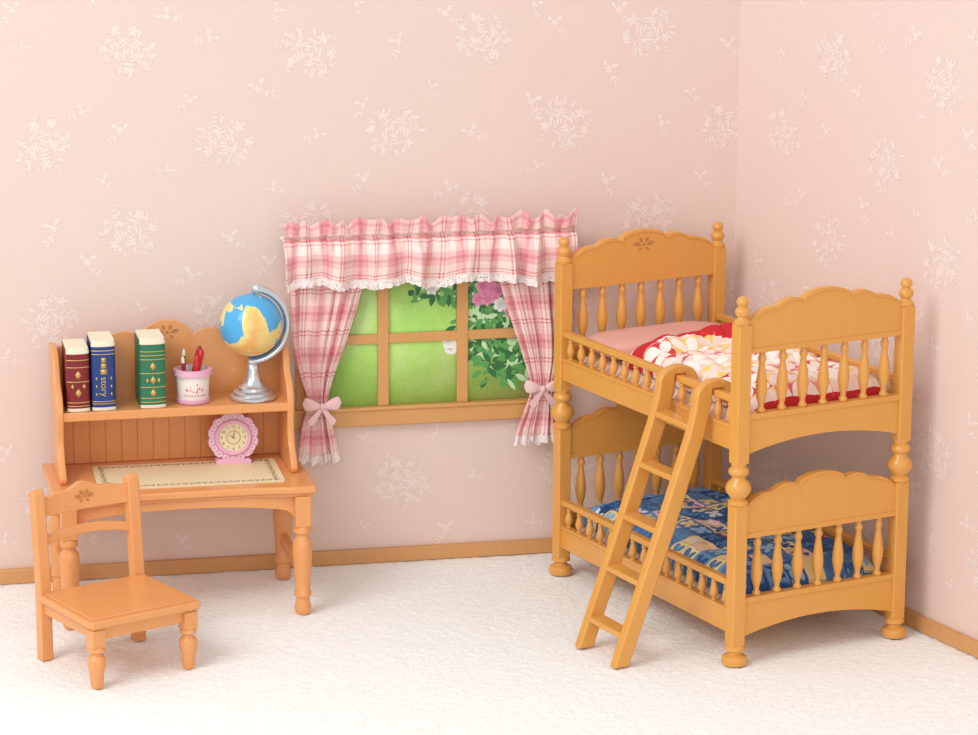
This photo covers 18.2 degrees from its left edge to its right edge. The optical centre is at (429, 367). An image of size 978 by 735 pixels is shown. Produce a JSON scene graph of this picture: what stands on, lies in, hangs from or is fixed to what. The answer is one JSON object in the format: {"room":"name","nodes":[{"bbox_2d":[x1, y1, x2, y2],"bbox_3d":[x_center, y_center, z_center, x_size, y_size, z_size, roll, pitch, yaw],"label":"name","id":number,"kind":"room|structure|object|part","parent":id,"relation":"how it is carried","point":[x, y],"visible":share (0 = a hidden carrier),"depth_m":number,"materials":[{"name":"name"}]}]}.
{"room":"bedroom","nodes":[
{"label":"bedroom","id":0,"kind":"room"},
{"bbox_2d":[0,0,739,568],"bbox_3d":[-0.809,-0.650,13.720,4.700,3.200,0.122,-3,13,-11],"label":"wall","id":1,"kind":"structure","parent":0,"point":[156,156],"depth_m":13.69,"materials":[{"name":"pink paper"}]},
{"bbox_2d":[0,537,551,584],"bbox_3d":[-0.848,0.893,13.997,4.592,0.068,0.031,-3,13,-11],"label":"baseboard","id":2,"kind":"structure","parent":1,"relation":"attached to","point":[535,545],"depth_m":14.05,"materials":[{"name":"brown wood"}]},
{"bbox_2d":[294,275,529,429],"bbox_3d":[-0.033,-0.131,13.914,1.250,0.790,0.046,-3,13,-11],"label":"window","id":3,"kind":"structure","parent":1,"relation":"in","point":[406,343],"depth_m":13.95,"materials":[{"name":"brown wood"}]},
{"bbox_3d":[-0.034,-0.176,13.912,1.170,0.700,0.030,-3,13,-11],"label":"frame","id":4,"kind":"part","parent":3,"relation":"part of","materials":[{"name":"brown wood"}]},
{"bbox_3d":[-0.033,0.210,13.994,1.250,0.090,0.046,-3,13,-11],"label":"sill","id":5,"kind":"part","parent":3,"relation":"part of","materials":[{"name":"brown wood"}]},
{"bbox_2d":[280,208,577,293],"bbox_3d":[0.008,-0.524,13.712,1.354,0.351,0.122,-3,13,-11],"label":"curtain valance","id":6,"kind":"object","parent":1,"relation":"attached to","point":[376,252],"visible":0.98,"depth_m":13.69,"materials":[{"name":"pink fabric"}]},
{"bbox_2d":[290,278,363,465],"bbox_3d":[-0.444,-0.001,13.768,0.354,0.927,0.115,-3,13,-11],"label":"window curtain","id":7,"kind":"object","parent":6,"relation":"hanging from","point":[322,317],"visible":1,"depth_m":13.77,"materials":[{"name":"pink fabric"}]},
{"bbox_3d":[-0.508,0.415,13.882,0.207,0.064,0.039,-3,13,-11],"label":"lace trim","id":8,"kind":"part","parent":7,"relation":"part of","materials":[{"name":"white fabric"}]},
{"bbox_3d":[0.016,-0.387,13.731,1.344,0.075,0.089,-3,13,-11],"label":"lace trim","id":9,"kind":"part","parent":6,"relation":"part of","materials":[{"name":"white fabric"}]},
{"bbox_2d":[498,275,555,445],"bbox_3d":[0.471,-0.063,13.944,0.354,0.886,0.111,-3,13,-11],"label":"window curtain","id":10,"kind":"object","parent":6,"relation":"hanging from","point":[530,308],"visible":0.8,"depth_m":13.96,"materials":[{"name":"pink fabric"}]},
{"bbox_3d":[0.499,0.330,14.073,0.238,0.064,0.042,-3,13,-11],"label":"lace trim","id":11,"kind":"part","parent":10,"relation":"part of","materials":[{"name":"white fabric"}]},
{"bbox_2d":[0,553,977,734],"bbox_3d":[-0.050,1.282,12.498,6.104,0.010,4.354,0,13,0],"label":"floor","id":12,"kind":"structure","parent":0,"point":[485,645],"depth_m":12.66,"materials":[{"name":"white carpet"}]},
{"bbox_2d":[29,472,200,688],"bbox_3d":[-1.305,0.874,12.639,0.522,0.726,0.550,-9,16,-34],"label":"chair","id":13,"kind":"object","parent":12,"relation":"on","point":[134,604],"visible":1,"depth_m":12.65,"materials":[{"name":"orange wood"}]},
{"bbox_3d":[-1.614,0.860,12.697,0.054,0.726,0.084,-9,16,-34],"label":"post","id":14,"kind":"part","parent":13,"relation":"part of","materials":[{"name":"orange wood"}]},
{"bbox_3d":[-1.477,1.036,12.537,0.024,0.047,0.405,-9,16,-34],"label":"seat rail","id":15,"kind":"part","parent":13,"relation":"part of","materials":[{"name":"orange wood"}]},
{"bbox_3d":[-1.446,0.532,12.772,0.409,0.117,0.050,-9,16,-34],"label":"rail","id":16,"kind":"part","parent":13,"relation":"part of","materials":[{"name":"orange wood"}]},
{"bbox_3d":[-1.350,1.178,12.384,0.078,0.251,0.078,-9,16,-34],"label":"leg","id":17,"kind":"part","parent":13,"relation":"part of","materials":[{"name":"orange wood"}]},
{"bbox_3d":[-1.286,0.967,12.634,0.522,0.046,0.485,-9,16,-34],"label":"seat","id":18,"kind":"part","parent":13,"relation":"part of","materials":[{"name":"orange wood"}]},
{"bbox_3d":[-1.250,0.802,12.945,0.054,0.726,0.084,-9,16,-34],"label":"post","id":19,"kind":"part","parent":13,"relation":"part of","materials":[{"name":"orange wood"}]},
{"bbox_3d":[-1.172,1.049,12.482,0.395,0.047,0.024,-9,16,-34],"label":"seat rail","id":20,"kind":"part","parent":13,"relation":"part of","materials":[{"name":"orange wood"}]},
{"bbox_3d":[-0.998,1.121,12.624,0.078,0.251,0.078,-9,16,-34],"label":"leg","id":21,"kind":"part","parent":13,"relation":"part of","materials":[{"name":"orange wood"}]},
{"bbox_2d":[42,319,316,629],"bbox_3d":[-1.106,0.445,13.394,1.130,1.217,0.635,-3,13,-12],"label":"writing desk","id":22,"kind":"object","parent":12,"relation":"on","point":[129,434],"visible":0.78,"depth_m":13.53,"materials":[{"name":"orange wood"}]},
{"bbox_3d":[-1.653,0.742,13.614,0.090,0.537,0.090,-3,13,-12],"label":"leg","id":23,"kind":"part","parent":22,"relation":"part of","materials":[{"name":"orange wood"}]},
{"bbox_3d":[-1.622,0.201,13.338,0.030,0.552,0.397,-3,13,-12],"label":"hutch panel","id":24,"kind":"part","parent":22,"relation":"part of","materials":[{"name":"orange wood"}]},
{"bbox_3d":[-1.543,0.861,13.110,0.090,0.537,0.090,-3,13,-12],"label":"leg","id":25,"kind":"part","parent":22,"relation":"part of","materials":[{"name":"orange wood"}]},
{"bbox_2d":[62,338,89,411],"bbox_3d":[-1.542,0.034,13.329,0.102,0.284,0.203,-3,13,-12],"label":"book","id":26,"kind":"object","parent":22,"relation":"on","point":[75,352],"visible":1,"depth_m":13.25,"materials":[{"name":"red paper"}]},
{"bbox_2d":[86,331,115,410],"bbox_3d":[-1.433,0.015,13.348,0.106,0.312,0.203,-3,13,-12],"label":"book","id":27,"kind":"object","parent":22,"relation":"on","point":[101,344],"visible":1,"depth_m":13.26,"materials":[{"name":"blue paper"}]},
{"bbox_2d":[134,329,165,408],"bbox_3d":[-1.224,0.005,13.392,0.114,0.312,0.203,-3,13,-12],"label":"book","id":28,"kind":"object","parent":22,"relation":"on","point":[150,377],"visible":1,"depth_m":13.31,"materials":[{"name":"green paper"}]},
{"bbox_3d":[-1.165,0.097,13.599,0.992,0.634,0.024,-3,13,-12],"label":"hutch panel","id":29,"kind":"part","parent":22,"relation":"part of","materials":[{"name":"orange wood"}]},
{"bbox_2d":[63,389,286,421],"bbox_3d":[-1.134,0.165,13.466,0.992,0.039,0.280,-3,13,-12],"label":"shelf","id":30,"kind":"object","parent":22,"relation":"attached to","point":[127,406],"depth_m":13.38,"materials":[{"name":"orange wood"}]},
{"bbox_2d":[92,458,284,488],"bbox_3d":[-1.060,0.466,13.401,0.810,0.005,0.400,-2,13,-10],"label":"desk mat","id":31,"kind":"object","parent":22,"relation":"on","point":[260,470],"visible":0.91,"depth_m":13.39,"materials":[{"name":"beige paper"}]},
{"bbox_2d":[207,413,257,464],"bbox_3d":[-0.873,0.309,13.556,0.222,0.231,0.062,-2,13,-9],"label":"clock","id":32,"kind":"object","parent":31,"relation":"on","point":[232,438],"visible":0.99,"depth_m":13.53,"materials":[{"name":"pink plastic"}]},
{"bbox_2d":[173,364,211,404],"bbox_3d":[-1.042,0.075,13.444,0.173,0.151,0.173,-3,13,-12],"label":"pencil cup","id":33,"kind":"object","parent":22,"relation":"on","point":[192,387],"visible":1,"depth_m":13.39,"materials":[{"name":"white ceramic"}]},
{"bbox_2d":[181,356,185,370],"bbox_3d":[-1.078,0.043,13.416,0.025,0.190,0.018,6,14,24],"label":"pencil","id":34,"kind":"object","parent":33,"relation":"in","point":[182,358],"visible":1,"depth_m":13.40,"materials":[{"name":"red paint"}]},
{"bbox_2d":[182,349,185,368],"bbox_3d":[-1.081,0.024,13.445,0.016,0.215,0.025,2,13,10],"label":"pencil","id":35,"kind":"object","parent":33,"relation":"in","point":[183,351],"visible":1,"depth_m":13.43,"materials":[{"name":"green paint"}]},
{"bbox_2d":[193,355,198,370],"bbox_3d":[-1.027,0.042,13.402,0.037,0.200,0.025,0,13,2],"label":"pencil","id":36,"kind":"object","parent":33,"relation":"in","point":[196,358],"visible":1,"depth_m":13.38,"materials":[{"name":"red paint"}]},
{"bbox_2d":[191,346,201,371],"bbox_3d":[-1.037,0.015,13.466,0.071,0.226,0.025,-5,14,-19],"label":"pencil","id":37,"kind":"object","parent":33,"relation":"in","point":[198,347],"visible":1,"depth_m":13.45,"materials":[{"name":"red paint"}]},
{"bbox_2d":[197,349,203,370],"bbox_3d":[-1.028,0.027,13.431,0.076,0.221,0.028,-3,13,-12],"label":"pencil","id":38,"kind":"object","parent":33,"relation":"in","point":[200,354],"visible":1,"depth_m":13.41,"materials":[{"name":"red paint"}]},
{"bbox_2d":[219,283,290,403],"bbox_3d":[-0.786,-0.116,13.455,0.279,0.518,0.278,8,15,30],"label":"desk globe","id":39,"kind":"object","parent":22,"relation":"on","point":[250,324],"visible":1,"depth_m":13.38,"materials":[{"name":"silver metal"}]},
{"bbox_3d":[-0.781,0.054,13.496,0.206,0.168,0.206,-3,13,-12],"label":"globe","id":40,"kind":"part","parent":39,"relation":"part of","materials":[{"name":"silver metal"}]},
{"bbox_3d":[-0.706,-0.195,13.454,0.196,0.366,0.050,-3,13,-12],"label":"meridian arm","id":41,"kind":"part","parent":39,"relation":"part of","materials":[{"name":"silver metal"}]},
{"bbox_3d":[-0.665,0.694,13.819,0.090,0.537,0.090,-3,13,-12],"label":"leg","id":42,"kind":"part","parent":22,"relation":"part of","materials":[{"name":"orange wood"}]},
{"bbox_3d":[-0.634,0.153,13.542,0.030,0.552,0.397,-3,13,-12],"label":"hutch panel","id":43,"kind":"part","parent":22,"relation":"part of","materials":[{"name":"orange wood"}]},
{"bbox_3d":[-0.555,0.813,13.314,0.090,0.537,0.090,-3,13,-12],"label":"leg","id":44,"kind":"part","parent":22,"relation":"part of","materials":[{"name":"orange wood"}]},
{"bbox_2d":[549,221,915,666],"bbox_3d":[1.287,0.283,13.321,0.920,1.565,1.555,-7,15,-27],"label":"bunk bed","id":45,"kind":"object","parent":12,"relation":"on","point":[820,499],"visible":0.91,"depth_m":12.83,"materials":[{"name":"brown wood"}]},
{"bbox_3d":[0.596,0.180,13.763,0.112,1.563,0.112,-7,15,-27],"label":"bed post","id":46,"kind":"part","parent":45,"relation":"part of","materials":[{"name":"brown wood"}]},
{"bbox_3d":[0.954,0.459,14.020,0.760,0.667,0.046,-7,15,-27],"label":"headboard","id":47,"kind":"part","parent":45,"relation":"part of","materials":[{"name":"brown wood"}]},
{"bbox_3d":[0.954,-0.300,13.842,0.760,0.667,0.046,-7,15,-27],"label":"headboard","id":48,"kind":"part","parent":45,"relation":"part of","materials":[{"name":"brown wood"}]},
{"bbox_3d":[0.929,0.848,13.262,0.038,0.228,1.395,-7,15,-27],"label":"rail","id":49,"kind":"part","parent":45,"relation":"part of","materials":[{"name":"brown wood"}]},
{"bbox_3d":[0.929,0.089,13.084,0.038,0.228,1.395,-7,15,-27],"label":"rail","id":50,"kind":"part","parent":45,"relation":"part of","materials":[{"name":"brown wood"}]},
{"bbox_2d":[582,526,722,601],"bbox_3d":[1.287,0.829,13.449,0.756,0.072,1.383,-7,15,-27],"label":"mattress","id":51,"kind":"object","parent":45,"relation":"on","point":[683,579],"visible":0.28,"depth_m":13.13,"materials":[{"name":"fabric"}]},
{"bbox_2d":[574,487,873,593],"bbox_3d":[1.292,0.730,13.417,0.740,0.131,1.347,-7,15,-27],"label":"duvet","id":52,"kind":"object","parent":51,"relation":"on","point":[700,532],"visible":0.47,"depth_m":13.14,"materials":[{"name":"blue fabric"}]},
{"bbox_2d":[575,363,730,668],"bbox_3d":[0.937,0.609,12.763,0.567,1.178,0.336,-7,15,-27],"label":"ladder","id":53,"kind":"object","parent":45,"relation":"attached to","point":[645,582],"visible":0.92,"depth_m":12.71,"materials":[{"name":"brown wood"}]},
{"bbox_2d":[583,354,727,419],"bbox_3d":[1.287,0.070,13.271,0.756,0.071,1.383,-7,15,-27],"label":"mattress","id":54,"kind":"object","parent":45,"relation":"on","point":[619,362],"visible":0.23,"depth_m":13.24,"materials":[{"name":"fabric"}]},
{"bbox_2d":[586,321,719,359],"bbox_3d":[1.048,-0.123,13.698,0.708,0.099,0.320,-7,15,-27],"label":"sheet","id":55,"kind":"object","parent":54,"relation":"on","point":[627,340],"visible":0.37,"depth_m":13.61,"materials":[{"name":"pink fabric"}]},
{"bbox_2d":[627,323,879,411],"bbox_3d":[1.386,-0.020,13.119,0.682,0.168,1.045,-7,15,-27],"label":"duvet","id":56,"kind":"object","parent":54,"relation":"on","point":[708,350],"visible":0.59,"depth_m":13.00,"materials":[{"name":"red fabric"}]},
{"bbox_3d":[1.312,0.095,14.126,0.112,1.563,0.112,-7,15,-27],"label":"bed post","id":57,"kind":"part","parent":45,"relation":"part of","materials":[{"name":"brown wood"}]},
{"bbox_3d":[1.262,0.473,12.517,0.112,1.563,0.112,-7,15,-27],"label":"bed post","id":58,"kind":"part","parent":45,"relation":"part of","materials":[{"name":"brown wood"}]},
{"bbox_3d":[1.646,0.763,13.625,0.038,0.228,1.395,-7,15,-27],"label":"rail","id":59,"kind":"part","parent":45,"relation":"part of","materials":[{"name":"brown wood"}]},
{"bbox_3d":[1.646,0.003,13.447,0.038,0.228,1.395,-7,15,-27],"label":"rail","id":60,"kind":"part","parent":45,"relation":"part of","materials":[{"name":"brown wood"}]},
{"bbox_3d":[1.620,0.751,12.774,0.760,0.667,0.046,-7,15,-27],"label":"footboard","id":61,"kind":"part","parent":45,"relation":"part of","materials":[{"name":"brown wood"}]},
{"bbox_3d":[1.620,-0.008,12.595,0.760,0.667,0.046,-7,15,-27],"label":"footboard","id":62,"kind":"part","parent":45,"relation":"part of","materials":[{"name":"brown wood"}]},
{"bbox_3d":[1.979,0.388,12.880,0.112,1.563,0.112,-7,15,-27],"label":"bed post","id":63,"kind":"part","parent":45,"relation":"part of","materials":[{"name":"brown wood"}]},
{"bbox_2d":[729,0,977,639],"bbox_3d":[2.294,-0.381,12.570,0.122,3.200,3.600,-7,15,-27],"label":"wall","id":64,"kind":"structure","parent":0,"point":[857,136],"depth_m":13.07,"materials":[{"name":"pink paper"}]},
{"bbox_2d":[874,607,977,657],"bbox_3d":[2.232,1.153,12.890,0.029,0.068,3.588,-7,15,-27],"label":"baseboard","id":65,"kind":"structure","parent":64,"relation":"attached to","point":[960,641],"depth_m":12.99,"materials":[{"name":"brown wood"}]}
]}

